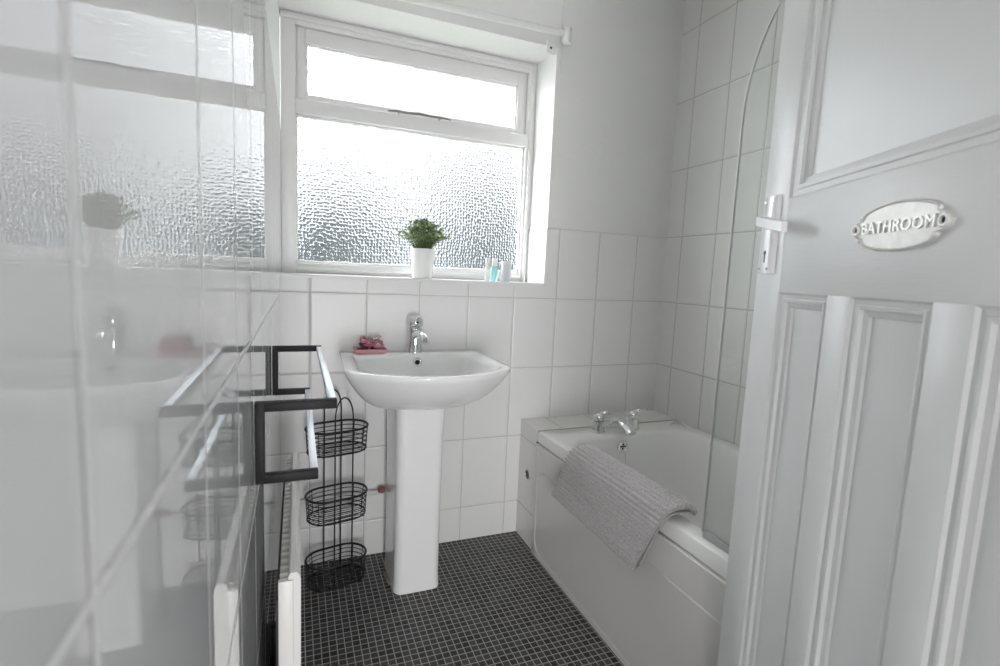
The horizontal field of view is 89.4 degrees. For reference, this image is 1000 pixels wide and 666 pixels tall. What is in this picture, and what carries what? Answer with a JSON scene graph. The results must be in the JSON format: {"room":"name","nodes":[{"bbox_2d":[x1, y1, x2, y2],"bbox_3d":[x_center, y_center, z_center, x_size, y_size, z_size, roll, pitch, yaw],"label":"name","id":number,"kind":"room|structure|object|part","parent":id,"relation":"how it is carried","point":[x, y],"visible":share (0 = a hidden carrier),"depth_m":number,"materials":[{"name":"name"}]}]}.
{"room":"bathroom","nodes":[
{"label":"bathroom","id":0,"kind":"room"},
{"bbox_2d":[0,0,280,665],"bbox_3d":[-0.522,-0.242,1.014,0.100,2.480,2.120,0,7,-22],"label":"wall","id":1,"kind":"structure","parent":0,"point":[140,140],"depth_m":0.20,"materials":[{"name":"tile"}]},
{"bbox_2d":[273,451,300,665],"bbox_3d":[-0.476,0.670,1.121,0.062,0.648,0.606,0,7,-22],"label":"radiator","id":2,"kind":"object","parent":1,"relation":"attached to","point":[287,626],"visible":0.92,"depth_m":0.83,"materials":[{"name":"white metal"}]},
{"bbox_3d":[-0.474,0.642,1.104,0.005,0.489,0.552,0,7,-22],"label":"panel","id":3,"kind":"part","parent":2,"relation":"part of","materials":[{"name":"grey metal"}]},
{"bbox_3d":[-0.356,0.661,0.844,0.023,0.533,0.011,0,7,-22],"label":"panel","id":4,"kind":"part","parent":2,"relation":"part of","materials":[{"name":"white metal"}]},
{"bbox_3d":[-0.450,0.622,1.112,0.019,0.549,0.576,0,7,-22],"label":"panel","id":5,"kind":"part","parent":2,"relation":"part of","materials":[{"name":"white metal"}]},
{"bbox_2d":[254,345,336,484],"bbox_3d":[-0.397,0.123,0.988,0.111,0.120,0.553,0,7,-22],"label":"towel rail","id":6,"kind":"object","parent":1,"relation":"attached to","point":[308,404],"visible":1,"depth_m":0.74,"materials":[{"name":"silver metal"}]},
{"bbox_2d":[301,531,623,665],"bbox_3d":[0.034,1.133,0.411,2.860,0.060,3.460,0,7,-22],"label":"floor","id":7,"kind":"structure","parent":0,"point":[493,602],"depth_m":1.68,"materials":[{"name":"tile"}]},
{"bbox_2d":[304,389,368,591],"bbox_3d":[-0.591,0.559,1.831,0.222,0.699,0.144,-2,8,-35],"label":"wire caddy","id":8,"kind":"object","parent":7,"relation":"on","point":[351,564],"visible":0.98,"depth_m":1.82,"materials":[{"name":"black metal"}]},
{"bbox_2d":[304,542,366,591],"bbox_3d":[-0.605,0.861,1.866,0.222,0.090,0.144,-2,8,-35],"label":"basket","id":9,"kind":"object","parent":8,"relation":"on","point":[351,563],"depth_m":1.85,"materials":[{"name":"black metal"}]},
{"bbox_2d":[304,482,367,526],"bbox_3d":[-0.594,0.619,1.838,0.222,0.090,0.144,-2,8,-35],"label":"basket","id":10,"kind":"object","parent":8,"relation":"on","point":[340,500],"depth_m":1.82,"materials":[{"name":"black metal"}]},
{"bbox_2d":[304,419,368,457],"bbox_3d":[-0.583,0.375,1.810,0.222,0.090,0.144,-2,8,-35],"label":"basket","id":11,"kind":"object","parent":8,"relation":"on","point":[353,430],"depth_m":1.80,"materials":[{"name":"black metal"}]},
{"bbox_2d":[340,349,510,594],"bbox_3d":[-0.275,0.513,1.792,0.555,0.833,0.525,0,7,-22],"label":"washbasin","id":12,"kind":"object","parent":7,"relation":"on","point":[415,390],"visible":0.99,"depth_m":1.77,"materials":[{"name":"white ceramic"}]},
{"bbox_2d":[353,347,386,353],"bbox_3d":[-0.484,0.065,1.879,0.116,0.018,0.072,0,7,-22],"label":"tray","id":13,"kind":"object","parent":12,"relation":"on","point":[384,350],"visible":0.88,"depth_m":1.85,"materials":[{"name":"pink plastic"}]},
{"bbox_2d":[359,342,367,349],"bbox_3d":[-0.501,0.052,1.860,0.029,0.037,0.050,3,7,5],"label":"tie","id":14,"kind":"object","parent":13,"relation":"in","point":[360,343],"visible":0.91,"depth_m":1.84,"materials":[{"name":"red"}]},
{"bbox_2d":[360,342,375,348],"bbox_3d":[-0.492,0.047,1.886,0.060,0.030,0.051,1,7,-16],"label":"tie","id":15,"kind":"object","parent":13,"relation":"in","point":[374,343],"visible":0.67,"depth_m":1.87,"materials":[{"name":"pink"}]},
{"bbox_2d":[360,336,373,343],"bbox_3d":[-0.496,0.027,1.872,0.057,0.024,0.057,5,7,19],"label":"tie","id":16,"kind":"object","parent":15,"relation":"on","point":[363,337],"visible":0.99,"depth_m":1.86,"materials":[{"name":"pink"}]},
{"bbox_2d":[366,335,381,340],"bbox_3d":[-0.471,0.021,1.885,0.050,0.025,0.045,4,7,15],"label":"tie","id":17,"kind":"object","parent":16,"relation":"on","point":[379,336],"visible":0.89,"depth_m":1.88,"materials":[{"name":"fabric"}]},
{"bbox_2d":[372,339,383,348],"bbox_3d":[-0.457,0.043,1.887,0.030,0.036,0.046,8,9,41],"label":"tie","id":18,"kind":"object","parent":13,"relation":"in","point":[379,340],"visible":0.97,"depth_m":1.89,"materials":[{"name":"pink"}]},
{"bbox_2d":[407,315,428,352],"bbox_3d":[-0.308,0.007,1.901,0.062,0.144,0.157,0,7,-22],"label":"tap","id":19,"kind":"object","parent":12,"relation":"on","point":[418,337],"visible":1,"depth_m":1.92,"materials":[{"name":"silver metal"}]},
{"bbox_3d":[-0.324,-0.048,1.939,0.061,0.045,0.061,0,7,-22],"label":"lever","id":20,"kind":"part","parent":19,"relation":"part of","materials":[{"name":"silver metal"}]},
{"bbox_3d":[-0.297,0.013,1.887,0.037,0.052,0.123,-1,7,-28],"label":"spout","id":21,"kind":"part","parent":19,"relation":"part of","materials":[{"name":"silver metal"}]},
{"bbox_2d":[340,349,510,409],"bbox_3d":[-0.260,0.178,1.754,0.555,0.157,0.525,0,7,-22],"label":"basin","id":22,"kind":"object","parent":12,"relation":"in","point":[394,379],"depth_m":1.61,"materials":[{"name":"white ceramic"}]},
{"bbox_2d":[531,420,728,665],"bbox_3d":[0.778,0.757,1.437,0.712,0.514,1.685,0,7,-22],"label":"bathtub","id":23,"kind":"object","parent":7,"relation":"on","point":[668,611],"visible":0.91,"depth_m":1.60,"materials":[{"name":"white ceramic"}]},
{"bbox_2d":[590,408,646,435],"bbox_3d":[0.513,0.367,2.078,0.257,0.090,0.152,0,7,-22],"label":"tap","id":24,"kind":"object","parent":23,"relation":"on","point":[629,424],"visible":1,"depth_m":2.07,"materials":[{"name":"silver metal"}]},
{"bbox_3d":[0.425,0.340,2.077,0.080,0.044,0.043,4,7,11],"label":"lever","id":25,"kind":"part","parent":24,"relation":"part of","materials":[{"name":"silver metal"}]},
{"bbox_3d":[0.506,0.379,2.062,0.060,0.056,0.124,0,7,-22],"label":"spout","id":26,"kind":"part","parent":24,"relation":"part of","materials":[{"name":"silver metal"}]},
{"bbox_3d":[0.583,0.339,2.140,0.080,0.044,0.043,4,7,11],"label":"lever","id":27,"kind":"part","parent":24,"relation":"part of","materials":[{"name":"silver metal"}]},
{"bbox_3d":[0.498,0.460,2.051,0.051,0.051,0.015,0,7,-22],"label":"overflow plate","id":28,"kind":"part","parent":23,"relation":"part of","materials":[{"name":"silver metal"}]},
{"bbox_2d":[551,444,696,570],"bbox_3d":[0.364,0.529,1.611,0.159,0.230,0.580,0,7,-22],"label":"bath mat","id":29,"kind":"object","parent":23,"relation":"on","point":[624,508],"visible":1,"depth_m":1.51,"materials":[{"name":"grey fabric"}]},
{"bbox_2d":[538,420,728,578],"bbox_3d":[0.785,0.682,1.430,0.704,0.362,1.685,0,7,-22],"label":"tub","id":30,"kind":"object","parent":23,"relation":"in","point":[674,454],"depth_m":1.95,"materials":[{"name":"white ceramic"}]},
{"bbox_2d":[702,0,784,553],"bbox_3d":[0.684,-0.089,0.814,0.028,1.300,0.815,0,7,-22],"label":"screen","id":31,"kind":"object","parent":23,"relation":"on","point":[759,101],"visible":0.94,"depth_m":1.15,"materials":[{"name":"clear glass"}]},
{"bbox_2d":[278,0,684,564],"bbox_3d":[-0.045,-0.338,2.202,1.870,2.560,0.260,0,7,-22],"label":"wall","id":32,"kind":"structure","parent":0,"point":[585,341],"depth_m":2.16,"materials":[{"name":"tile"}]},
{"bbox_2d":[300,487,386,504],"bbox_3d":[-0.604,0.624,1.934,0.390,0.038,0.041,0,7,-22],"label":"pipe","id":33,"kind":"object","parent":32,"relation":"attached to","point":[381,490],"visible":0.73,"depth_m":1.95,"materials":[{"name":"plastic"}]},
{"bbox_2d":[280,0,571,285],"bbox_3d":[-0.280,-0.865,1.996,1.082,1.317,0.305,0,7,-22],"label":"window","id":34,"kind":"structure","parent":32,"relation":"in","point":[381,131],"depth_m":2.07,"materials":[{"name":"paint"}]},
{"bbox_3d":[-0.350,-0.558,2.141,0.966,0.572,0.004,0,7,-22],"label":"pane","id":35,"kind":"part","parent":34,"relation":"part of","materials":[{"name":"white"}]},
{"bbox_3d":[-0.336,-1.003,2.092,0.890,0.196,0.004,0,7,-22],"label":"pane","id":36,"kind":"part","parent":34,"relation":"part of","materials":[{"name":"white"}]},
{"bbox_3d":[-0.333,-1.021,2.092,0.941,0.256,0.033,0,7,-22],"label":"fanlight sash","id":37,"kind":"part","parent":34,"relation":"part of","materials":[{"name":"paint"}]},
{"bbox_3d":[-0.326,-0.217,2.064,1.044,0.012,0.196,0,7,-22],"label":"sill","id":38,"kind":"part","parent":34,"relation":"part of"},
{"bbox_2d":[397,217,449,278],"bbox_3d":[-0.304,-0.342,2.030,0.212,0.245,0.172,0,7,-22],"label":"potted plant","id":39,"kind":"object","parent":34,"relation":"on","point":[423,233],"visible":1,"depth_m":2.00,"materials":[{"name":"green plant"}]},
{"bbox_3d":[-0.313,-0.279,2.037,0.105,0.118,0.105,0,7,-22],"label":"pot","id":40,"kind":"part","parent":39,"relation":"part of","materials":[{"name":"white ceramic"}]},
{"bbox_3d":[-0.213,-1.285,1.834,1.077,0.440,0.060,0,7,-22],"label":"curtain rail","id":41,"kind":"part","parent":34,"relation":"part of","materials":[{"name":"white plastic"}]},
{"bbox_2d":[484,258,490,280],"bbox_3d":[-0.050,-0.265,2.111,0.027,0.096,0.027,0,7,-22],"label":"toiletry bottle","id":42,"kind":"object","parent":34,"relation":"on","point":[487,276],"visible":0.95,"depth_m":2.10,"materials":[{"name":"white plastic"}]},
{"bbox_2d":[491,258,497,280],"bbox_3d":[-0.024,-0.266,2.126,0.027,0.096,0.027,0,7,-22],"label":"toiletry bottle","id":43,"kind":"object","parent":34,"relation":"on","point":[494,268],"visible":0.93,"depth_m":2.12,"materials":[{"name":"teal plastic"}]},
{"bbox_2d":[500,261,511,281],"bbox_3d":[0.025,-0.260,2.148,0.049,0.085,0.049,0,7,-22],"label":"bottle","id":44,"kind":"object","parent":34,"relation":"on","point":[505,274],"visible":0.99,"depth_m":2.13,"materials":[{"name":"white"}]},
{"bbox_3d":[0.026,-0.297,2.143,0.049,0.012,0.049,0,7,-22],"label":"lid","id":45,"kind":"part","parent":44,"relation":"part of","materials":[{"name":"white plastic"}]},
{"bbox_3d":[0.259,-1.289,2.050,0.017,0.440,0.005,0,7,-22],"label":"cord","id":46,"kind":"part","parent":34,"relation":"part of","materials":[{"name":"white plastic"}]},
{"bbox_2d":[516,410,676,548],"bbox_3d":[0.438,0.642,2.292,0.710,0.518,0.171,0,7,-22],"label":"trim","id":47,"kind":"structure","parent":32,"relation":"attached to","point":[530,427],"depth_m":2.18,"materials":[{"name":"tile"}]},
{"bbox_2d":[653,0,779,433],"bbox_3d":[1.416,-0.146,0.935,0.100,2.480,3.720,0,7,-22],"label":"wall","id":48,"kind":"structure","parent":0,"point":[721,39],"depth_m":2.17,"materials":[{"name":"tile"}]},
{"bbox_3d":[0.181,0.123,0.134,0.780,2.020,0.110,0,7,-22],"label":"trim","id":49,"kind":"structure","parent":0,"visible":0},
{"bbox_2d":[717,0,999,665],"bbox_3d":[0.491,0.095,0.664,0.073,1.967,0.702,3,7,1],"label":"door","id":50,"kind":"structure","parent":49,"relation":"attached to","point":[865,529],"depth_m":0.69,"materials":[{"name":"paint"}]},
{"bbox_3d":[0.502,-0.181,0.942,0.010,0.142,0.044,3,7,1],"label":"handle plate","id":51,"kind":"part","parent":50,"relation":"part of","materials":[{"name":"white metal"}]},
{"bbox_3d":[0.483,-0.193,0.898,0.021,0.039,0.110,3,7,7],"label":"lever handle","id":52,"kind":"part","parent":50,"relation":"part of","materials":[{"name":"white metal"}]},
{"bbox_3d":[0.488,0.385,0.891,0.017,0.905,0.140,3,7,1],"label":"panel moulding","id":53,"kind":"part","parent":50,"relation":"part of","materials":[{"name":"paint"}]},
{"bbox_3d":[0.503,0.385,0.891,0.013,0.913,0.148,3,7,1],"label":"panel","id":54,"kind":"part","parent":50,"relation":"part of","materials":[{"name":"paint"}]},
{"bbox_3d":[0.484,0.407,0.699,0.017,0.905,0.141,3,7,1],"label":"panel moulding","id":55,"kind":"part","parent":50,"relation":"part of","materials":[{"name":"paint"}]},
{"bbox_3d":[0.499,0.407,0.699,0.013,0.913,0.149,3,7,1],"label":"panel","id":56,"kind":"part","parent":50,"relation":"part of","materials":[{"name":"paint"}]},
{"bbox_3d":[0.525,-0.494,0.594,0.017,0.580,0.529,3,7,1],"label":"panel moulding","id":57,"kind":"part","parent":50,"relation":"part of","materials":[{"name":"paint"}]},
{"bbox_3d":[0.539,-0.493,0.594,0.013,0.588,0.537,3,7,1],"label":"panel","id":58,"kind":"part","parent":50,"relation":"part of","materials":[{"name":"paint"}]},
{"bbox_2d":[851,198,956,251],"bbox_3d":[0.495,-0.134,0.631,0.008,0.063,0.163,3,7,1],"label":"door sign","id":59,"kind":"object","parent":50,"relation":"attached to","point":[906,224],"visible":1,"depth_m":0.62,"materials":[{"name":"ceramic"}]},
{"bbox_3d":[0.480,0.429,0.505,0.017,0.905,0.141,3,7,1],"label":"panel moulding","id":60,"kind":"part","parent":50,"relation":"part of","materials":[{"name":"paint"}]},
{"bbox_3d":[0.494,0.429,0.505,0.013,0.913,0.149,3,7,1],"label":"panel","id":61,"kind":"part","parent":50,"relation":"part of","materials":[{"name":"paint"}]}
]}

